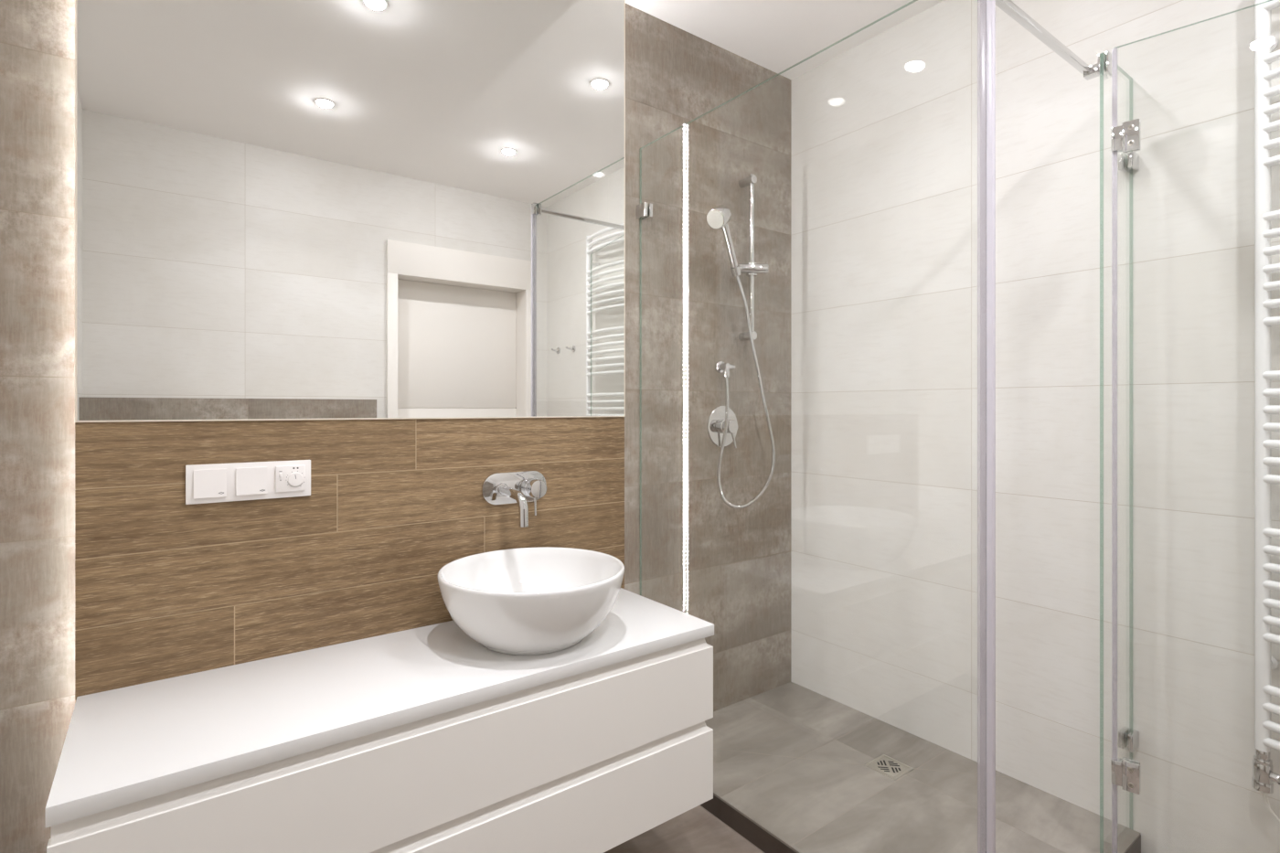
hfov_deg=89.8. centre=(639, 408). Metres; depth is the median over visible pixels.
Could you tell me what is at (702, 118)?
wall
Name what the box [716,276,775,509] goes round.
shower hose
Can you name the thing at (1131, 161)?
hinges
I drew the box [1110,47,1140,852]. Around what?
shower door
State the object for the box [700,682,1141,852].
floor
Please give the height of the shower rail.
0.640 m
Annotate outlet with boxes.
[714,361,735,377]
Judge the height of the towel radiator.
2.142 m
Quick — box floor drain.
[864,754,913,779]
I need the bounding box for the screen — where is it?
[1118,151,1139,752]
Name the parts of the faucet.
spout, plate, handle, lever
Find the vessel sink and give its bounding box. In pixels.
[437,547,624,655]
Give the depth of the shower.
2.23 m
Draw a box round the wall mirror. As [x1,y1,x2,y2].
[74,0,625,422]
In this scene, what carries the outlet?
attached to the wall at (702, 118)
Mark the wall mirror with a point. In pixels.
(285, 209)
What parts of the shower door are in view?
glass pane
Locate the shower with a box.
[706,204,737,268]
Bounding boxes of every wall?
[0,0,791,852]
[74,416,624,703]
[791,0,1279,852]
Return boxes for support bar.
[995,0,1115,80]
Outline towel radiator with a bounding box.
[1251,0,1279,823]
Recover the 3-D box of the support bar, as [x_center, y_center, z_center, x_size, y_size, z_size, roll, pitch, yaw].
[0.940,-0.877,1.481,0.650,0.052,0.066,0,0,-37]
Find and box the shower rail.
[729,173,768,341]
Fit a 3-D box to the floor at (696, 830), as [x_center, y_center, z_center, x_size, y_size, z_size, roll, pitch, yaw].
[0.488,1.267,0.884,2.656,0.100,2.978,0,0,-37]
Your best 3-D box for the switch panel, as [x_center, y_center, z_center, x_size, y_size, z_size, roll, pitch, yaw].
[-0.828,0.156,1.368,0.229,0.080,0.017,0,0,-37]
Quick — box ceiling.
[625,0,944,79]
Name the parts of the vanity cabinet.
drawer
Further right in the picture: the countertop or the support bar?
the support bar
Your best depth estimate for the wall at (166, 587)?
1.43 m
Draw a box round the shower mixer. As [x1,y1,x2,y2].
[706,405,737,447]
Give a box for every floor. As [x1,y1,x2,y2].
[603,804,764,852]
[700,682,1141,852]
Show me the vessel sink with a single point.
(522, 601)
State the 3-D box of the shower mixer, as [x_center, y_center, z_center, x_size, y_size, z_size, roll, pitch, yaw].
[0.334,0.071,2.439,0.158,0.161,0.061,0,0,-37]
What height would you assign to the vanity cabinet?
0.408 m
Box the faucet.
[480,470,546,527]
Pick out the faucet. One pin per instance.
(523, 487)
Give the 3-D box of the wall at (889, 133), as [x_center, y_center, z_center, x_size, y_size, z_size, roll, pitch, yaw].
[1.540,-0.082,1.594,0.120,2.598,2.858,0,0,-37]
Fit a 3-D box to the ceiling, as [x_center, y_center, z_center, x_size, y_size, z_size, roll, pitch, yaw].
[0.488,-1.431,0.884,2.656,0.100,2.978,0,0,-37]
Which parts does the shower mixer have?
handle, lever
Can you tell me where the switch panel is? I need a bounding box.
[185,459,310,504]
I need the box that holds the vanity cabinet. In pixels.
[46,638,713,852]
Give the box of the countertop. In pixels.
[45,587,714,827]

